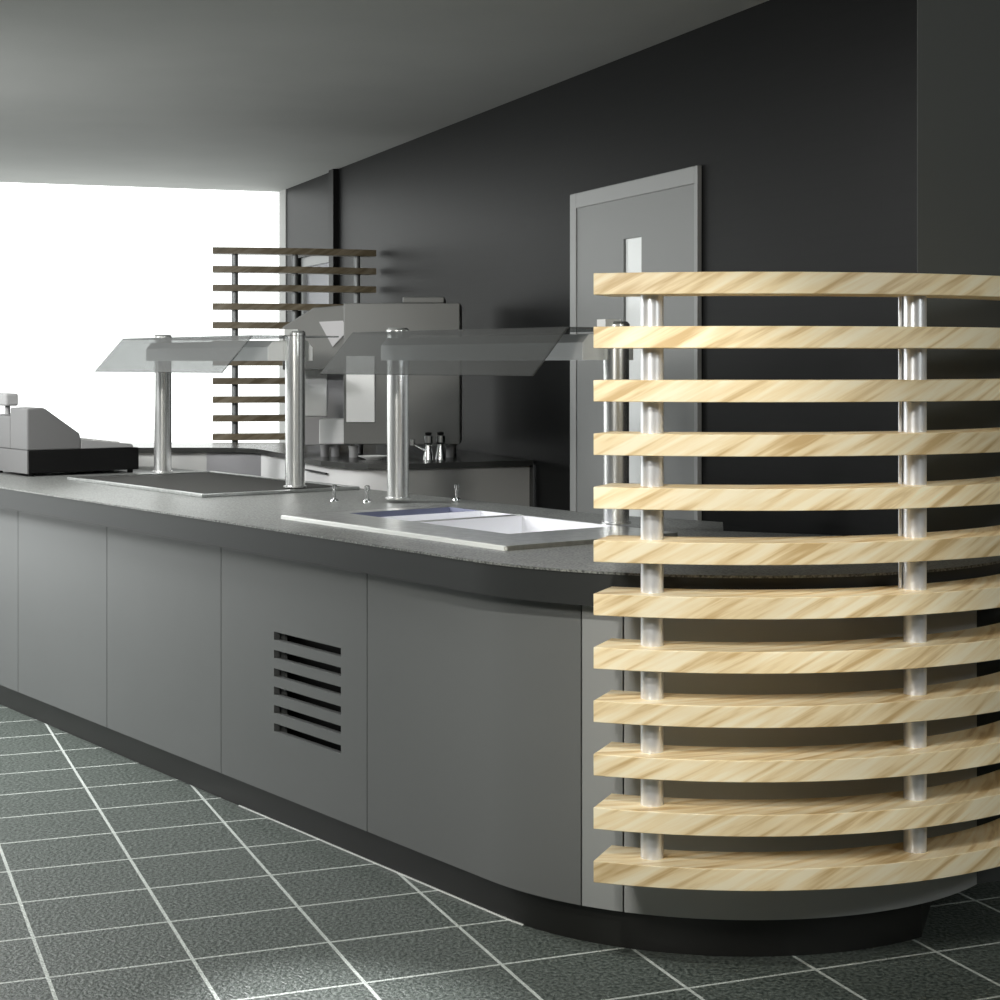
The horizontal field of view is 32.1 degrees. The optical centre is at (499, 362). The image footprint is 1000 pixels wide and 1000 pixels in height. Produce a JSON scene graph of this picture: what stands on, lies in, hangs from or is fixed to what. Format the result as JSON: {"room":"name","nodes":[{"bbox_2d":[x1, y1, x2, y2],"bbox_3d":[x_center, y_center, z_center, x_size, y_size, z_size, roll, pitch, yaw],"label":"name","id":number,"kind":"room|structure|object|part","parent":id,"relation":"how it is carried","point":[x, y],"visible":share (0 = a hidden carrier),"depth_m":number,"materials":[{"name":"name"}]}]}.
{"room":"eatery","nodes":[
{"label":"eatery","id":0,"kind":"room"},
{"bbox_2d":[0,0,768,191],"bbox_3d":[-1.268,-1.215,3.353,12.400,0.150,15.570,0,0,-21],"label":"ceiling","id":1,"kind":"structure","parent":0,"point":[239,95],"depth_m":6.78,"materials":[{"name":"paint"}]},
{"bbox_2d":[0,704,999,999],"bbox_3d":[-1.300,1.480,3.438,12.400,0.100,15.750,0,0,-21],"label":"floor","id":2,"kind":"structure","parent":0,"point":[122,878],"depth_m":4.37,"materials":[{"name":"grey tile"}]},
{"bbox_2d":[0,508,17,691],"bbox_3d":[-1.832,0.958,7.661,0.938,0.744,0.859,0,0,-37],"label":"base cabinet","id":3,"kind":"object","parent":2,"relation":"on","point":[8,518],"visible":0.19,"depth_m":7.11,"materials":[{"name":"grey laminate"}]},
{"bbox_2d":[18,511,106,726],"bbox_3d":[-1.316,0.958,6.973,0.938,0.744,0.853,0,0,-37],"label":"base cabinet","id":4,"kind":"object","parent":2,"relation":"on","point":[62,563],"visible":0.43,"depth_m":6.67,"materials":[{"name":"grey laminate"}]},
{"bbox_2d":[107,527,220,772],"bbox_3d":[-0.794,0.958,6.277,0.938,0.744,0.879,0,0,-37],"label":"base cabinet","id":5,"kind":"object","parent":2,"relation":"on","point":[164,594],"visible":0.43,"depth_m":5.97,"materials":[{"name":"grey laminate"}]},
{"bbox_2d":[213,247,375,442],"bbox_3d":[-1.100,0.409,9.318,0.879,2.041,0.138,0,0,-16],"label":"slatted screen","id":6,"kind":"object","parent":2,"relation":"on","point":[234,269],"visible":0.55,"depth_m":9.22,"materials":[{"name":"brown wood"}]},
{"bbox_3d":[-1.406,0.412,9.233,0.034,2.035,0.034,0,0,0],"label":"post","id":7,"kind":"part","parent":6,"relation":"part of","materials":[{"name":"silver metal"}]},
{"bbox_3d":[-1.096,0.412,9.300,0.034,2.035,0.034,0,0,0],"label":"post","id":8,"kind":"part","parent":6,"relation":"part of","materials":[{"name":"silver metal"}]},
{"bbox_3d":[-0.774,0.412,9.416,0.034,2.035,0.034,0,0,0],"label":"post","id":9,"kind":"part","parent":6,"relation":"part of","materials":[{"name":"silver metal"}]},
{"bbox_2d":[221,547,367,830],"bbox_3d":[-0.266,0.958,5.573,0.938,0.745,0.875,0,0,-37],"label":"panel","id":10,"kind":"object","parent":2,"relation":"on","point":[294,634],"visible":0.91,"depth_m":5.27,"materials":[{"name":"grey laminate"}]},
{"bbox_2d":[281,633,340,750],"bbox_3d":[-0.539,1.000,5.242,0.274,0.420,0.350,0,0,0],"label":"vent","id":11,"kind":"object","parent":10,"relation":"attached to","point":[310,662],"depth_m":5.22,"materials":[{"name":"grey laminate"}]},
{"bbox_2d":[0,466,999,605],"bbox_3d":[-0.996,0.512,6.630,1.402,0.145,6.349,0,0,-40],"label":"countertop","id":12,"kind":"structure","parent":10,"relation":"on","point":[570,574],"depth_m":5.04,"materials":[{"name":"stone"}]},
{"bbox_2d":[0,393,138,476],"bbox_3d":[-2.018,0.319,7.999,0.530,0.362,0.520,0,0,-37],"label":"cash register","id":13,"kind":"object","parent":12,"relation":"on","point":[33,440],"visible":1,"depth_m":7.75,"materials":[{"name":"black plastic"}]},
{"bbox_3d":[-2.198,0.436,7.802,0.006,0.102,0.420,0,0,-37],"label":"plate","id":14,"kind":"part","parent":13,"relation":"part of","materials":[{"name":"grey plastic"}]},
{"bbox_3d":[-1.986,0.435,7.961,0.524,0.100,0.420,0,0,-37],"label":"cash drawer","id":15,"kind":"part","parent":13,"relation":"part of","materials":[{"name":"black plastic"}]},
{"bbox_2d":[67,471,359,497],"bbox_3d":[-1.205,0.494,7.165,0.690,0.012,1.250,0,0,-37],"label":"hot plate","id":16,"kind":"object","parent":12,"relation":"on","point":[202,484],"visible":1,"depth_m":7.12,"materials":[{"name":"metal"}]},
{"bbox_2d":[94,329,338,487],"bbox_3d":[-1.205,0.178,7.265,0.525,0.620,1.262,0,0,-37],"label":"sneeze guard","id":17,"kind":"object","parent":16,"relation":"on","point":[160,355],"visible":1,"depth_m":6.92,"materials":[{"name":"silver metal"}]},
{"bbox_3d":[-1.506,0.181,7.770,0.092,0.614,0.092,0,0,-37],"label":"post","id":18,"kind":"part","parent":17,"relation":"part of","materials":[{"name":"silver metal"}]},
{"bbox_3d":[-1.361,-0.035,7.148,0.135,0.147,1.170,0,0,-37],"label":"glass","id":19,"kind":"part","parent":17,"relation":"part of","materials":[{"name":"clear glass"}]},
{"bbox_3d":[-1.151,-0.105,7.305,0.390,0.006,1.170,0,0,-37],"label":"glass","id":20,"kind":"part","parent":17,"relation":"part of","materials":[{"name":"clear glass"}]},
{"bbox_3d":[-0.804,0.181,6.834,0.092,0.614,0.092,0,0,-37],"label":"post","id":21,"kind":"part","parent":17,"relation":"part of","materials":[{"name":"silver metal"}]},
{"bbox_3d":[-0.600,0.470,6.300,0.032,0.060,0.032,0,0,0],"label":"control knob","id":22,"kind":"part","parent":12,"relation":"part of","materials":[{"name":"silver metal"}]},
{"bbox_3d":[-0.478,0.470,6.260,0.032,0.060,0.032,0,0,0],"label":"control knob","id":23,"kind":"part","parent":12,"relation":"part of","materials":[{"name":"silver metal"}]},
{"bbox_3d":[-0.158,0.470,6.344,0.032,0.060,0.032,0,0,0],"label":"control knob","id":24,"kind":"part","parent":12,"relation":"part of","materials":[{"name":"silver metal"}]},
{"bbox_2d":[320,319,632,524],"bbox_3d":[-0.056,0.178,5.733,0.525,0.620,1.292,0,0,-37],"label":"sneeze guard","id":25,"kind":"object","parent":12,"relation":"on","point":[396,353],"visible":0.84,"depth_m":5.49,"materials":[{"name":"silver metal"}]},
{"bbox_3d":[-0.366,0.181,6.250,0.092,0.614,0.092,0,0,-37],"label":"post","id":26,"kind":"part","parent":25,"relation":"part of","materials":[{"name":"silver metal"}]},
{"bbox_3d":[-0.212,-0.035,5.616,0.135,0.147,1.200,0,0,-37],"label":"glass","id":27,"kind":"part","parent":25,"relation":"part of","materials":[{"name":"clear glass"}]},
{"bbox_3d":[-0.002,-0.105,5.773,0.390,0.006,1.200,0,0,-37],"label":"glass","id":28,"kind":"part","parent":25,"relation":"part of","materials":[{"name":"clear glass"}]},
{"bbox_3d":[0.354,0.181,5.290,0.092,0.614,0.092,0,0,-37],"label":"post","id":29,"kind":"part","parent":25,"relation":"part of","materials":[{"name":"silver metal"}]},
{"bbox_2d":[281,505,677,550],"bbox_3d":[-0.096,0.575,5.297,0.626,0.176,1.190,0,0,-37],"label":"bain marie","id":30,"kind":"object","parent":12,"relation":"in","point":[455,525],"visible":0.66,"depth_m":5.33,"materials":[{"name":"metal"}]},
{"bbox_2d":[594,272,999,890],"bbox_3d":[0.946,0.491,4.213,1.518,1.394,0.428,0,0,-27],"label":"slatted screen","id":31,"kind":"object","parent":12,"relation":"attached to","point":[918,807],"visible":1,"depth_m":3.96,"materials":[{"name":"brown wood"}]},
{"bbox_3d":[0.350,0.493,4.011,0.053,1.389,0.053,0,0,0],"label":"post","id":32,"kind":"part","parent":31,"relation":"part of","materials":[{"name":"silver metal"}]},
{"bbox_3d":[0.939,0.200,4.082,0.010,0.740,0.010,0,0,0],"label":"guide rod","id":33,"kind":"part","parent":31,"relation":"part of","materials":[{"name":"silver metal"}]},
{"bbox_3d":[0.970,0.493,4.066,0.053,1.389,0.053,0,0,0],"label":"post","id":34,"kind":"part","parent":31,"relation":"part of","materials":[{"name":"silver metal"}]},
{"bbox_2d":[129,443,532,506],"bbox_3d":[-1.531,0.919,7.971,3.341,1.022,1.899,0,0,0],"label":"counter","id":35,"kind":"object","parent":2,"relation":"on","point":[484,477],"depth_m":7.31,"materials":[{"name":"grey"}]},
{"bbox_3d":[-1.685,0.890,8.423,0.533,0.920,0.026,0,0,-2],"label":"panel","id":36,"kind":"part","parent":35,"relation":"part of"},
{"bbox_3d":[-1.266,0.890,8.389,0.322,0.920,0.065,0,0,23],"label":"panel","id":37,"kind":"part","parent":35,"relation":"part of","materials":[{"name":"grey"}]},
{"bbox_3d":[-0.977,0.890,7.938,0.032,0.920,0.803,0,0,-22],"label":"panel","id":38,"kind":"part","parent":35,"relation":"part of","materials":[{"name":"grey laminate"}]},
{"bbox_3d":[-0.781,0.462,7.389,0.010,0.007,0.293,0,0,-23],"label":"handle","id":39,"kind":"part","parent":35,"relation":"part of","materials":[{"name":"grey metal"}]},
{"bbox_2d":[129,443,532,469],"bbox_3d":[-1.531,0.419,7.971,3.338,0.022,1.899,0,0,0],"label":"countertop","id":40,"kind":"structure","parent":35,"relation":"on","point":[462,458],"depth_m":7.68,"materials":[{"name":"grey"}]},
{"bbox_3d":[-0.668,0.890,7.280,0.108,0.920,0.656,0,0,-38],"label":"panel","id":41,"kind":"part","parent":35,"relation":"part of","materials":[{"name":"grey"}]},
{"bbox_2d":[283,297,461,457],"bbox_3d":[-0.567,0.061,7.834,0.790,0.693,0.732,0,0,0],"label":"machine","id":42,"kind":"object","parent":35,"relation":"on","point":[340,409],"visible":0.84,"depth_m":7.48,"materials":[{"name":"grey metal"}]},
{"bbox_2d":[283,305,343,369],"bbox_3d":[-0.817,-0.114,7.915,0.290,0.288,0.450,0,0,0],"label":"hood","id":43,"kind":"object","parent":42,"relation":"attached to","point":[329,320],"depth_m":7.70,"materials":[{"name":"grey metal"}]},
{"bbox_3d":[-0.832,0.134,7.824,0.107,0.208,0.017,0,0,0],"label":"lit panel","id":44,"kind":"part","parent":42,"relation":"part of","materials":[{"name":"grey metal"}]},
{"bbox_3d":[-0.599,0.112,7.475,0.122,0.284,0.014,0,0,0],"label":"panel","id":45,"kind":"part","parent":42,"relation":"part of","materials":[{"name":"white ceramic"}]},
{"bbox_3d":[-0.330,-0.272,7.625,0.180,0.027,0.250,0,0,0],"label":"lid","id":46,"kind":"part","parent":42,"relation":"part of","materials":[{"name":"grey metal"}]},
{"bbox_2d":[358,455,386,459],"bbox_3d":[-0.535,0.400,7.340,0.128,0.017,0.128,0,0,0],"label":"saucer","id":47,"kind":"object","parent":35,"relation":"on","point":[367,457],"visible":0.95,"depth_m":7.31,"materials":[{"name":"white ceramic"}]},
{"bbox_2d":[410,432,433,459],"bbox_3d":[-0.330,0.349,7.330,0.100,0.117,0.044,0,0,0],"label":"pump bottle","id":48,"kind":"object","parent":35,"relation":"on","point":[427,438],"visible":1,"depth_m":7.32,"materials":[{"name":"silver metal"}]},
{"bbox_3d":[-0.345,0.348,7.330,0.068,0.054,0.022,0,0,0],"label":"spout","id":49,"kind":"part","parent":48,"relation":"part of","materials":[{"name":"silver metal"}]},
{"bbox_2d":[435,432,445,459],"bbox_3d":[-0.252,0.349,7.360,0.044,0.117,0.044,0,0,0],"label":"pump bottle","id":50,"kind":"object","parent":35,"relation":"on","point":[440,437],"visible":1,"depth_m":7.35,"materials":[{"name":"silver metal"}]},
{"bbox_3d":[-0.159,0.890,7.200,0.619,0.920,0.029,0,0,-26],"label":"panel","id":51,"kind":"part","parent":35,"relation":"part of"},
{"bbox_3d":[0.132,0.930,7.324,0.015,1.000,0.056,0,0,0],"label":"trim","id":52,"kind":"part","parent":35,"relation":"part of","materials":[{"name":"grey"}]},
{"bbox_2d":[238,805,523,925],"bbox_3d":[-0.394,1.429,5.019,0.009,0.003,1.496,0,0,-37],"label":"strip","id":53,"kind":"object","parent":2,"relation":"on","point":[238,805],"visible":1,"depth_m":4.91,"materials":[{"name":"white"}]},
{"bbox_2d":[0,685,931,956],"bbox_3d":[-1.023,1.380,6.635,1.087,0.100,6.185,0,0,-39],"label":"plinth","id":54,"kind":"object","parent":2,"relation":"on","point":[676,935],"visible":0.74,"depth_m":4.40,"materials":[{"name":"black"}]},
{"bbox_2d":[368,574,581,904],"bbox_3d":[0.473,0.958,4.746,1.128,0.744,1.326,0,0,-37],"label":"counter panel","id":55,"kind":"object","parent":2,"relation":"on","point":[475,699],"visible":0.32,"depth_m":4.50,"materials":[{"name":"grey laminate"}]},
{"bbox_2d":[582,605,623,911],"bbox_3d":[0.253,0.958,4.249,0.107,0.744,0.022,0,0,27],"label":"panel","id":56,"kind":"object","parent":2,"relation":"on","point":[596,629],"visible":0.47,"depth_m":4.25,"materials":[{"name":"grey"}]},
{"bbox_2d":[624,610,976,919],"bbox_3d":[0.775,0.958,4.260,0.943,0.744,0.172,0,0,-14],"label":"counter panel","id":57,"kind":"object","parent":2,"relation":"on","point":[681,903],"visible":0.4,"depth_m":4.17,"materials":[{"name":"grey laminate"}]},
{"bbox_2d":[286,0,916,535],"bbox_3d":[-0.073,0.145,8.184,0.200,2.570,7.338,0,0,-21],"label":"wall","id":58,"kind":"structure","parent":0,"point":[798,117],"depth_m":5.77,"materials":[{"name":"black paint"}]},
{"bbox_2d":[279,189,285,442],"bbox_3d":[-1.435,0.145,11.494,0.007,2.570,0.178,0,0,-20],"label":"trim","id":59,"kind":"structure","parent":58,"relation":"attached to","point":[282,194],"depth_m":11.49,"materials":[{"name":"grey"}]},
{"bbox_2d":[301,256,328,314],"bbox_3d":[-1.098,0.380,10.752,0.060,2.100,0.830,0,0,-21],"label":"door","id":60,"kind":"structure","parent":58,"relation":"in","point":[311,261],"depth_m":11.08,"materials":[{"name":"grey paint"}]},
{"bbox_2d":[329,169,337,303],"bbox_3d":[-0.983,0.145,10.265,0.030,2.570,0.100,0,0,-21],"label":"trim","id":61,"kind":"structure","parent":58,"relation":"attached to","point":[333,173],"depth_m":10.22,"materials":[{"name":"black plastic"}]},
{"bbox_2d":[570,165,701,520],"bbox_3d":[0.454,0.380,6.399,0.075,2.100,1.104,0,0,-21],"label":"door","id":62,"kind":"structure","parent":58,"relation":"in","point":[653,223],"depth_m":6.40,"materials":[{"name":"grey paint"}]},
{"bbox_3d":[0.496,0.110,6.391,0.003,1.140,0.155,0,0,-21],"label":"vision panel","id":63,"kind":"part","parent":62,"relation":"part of","materials":[{"name":"white glass"}]},
{"bbox_2d":[917,0,999,882],"bbox_3d":[2.722,0.145,5.420,3.475,2.570,0.200,0,0,-21],"label":"wall","id":64,"kind":"structure","parent":0,"point":[958,41],"depth_m":4.76,"materials":[{"name":"grey paint"}]}
]}

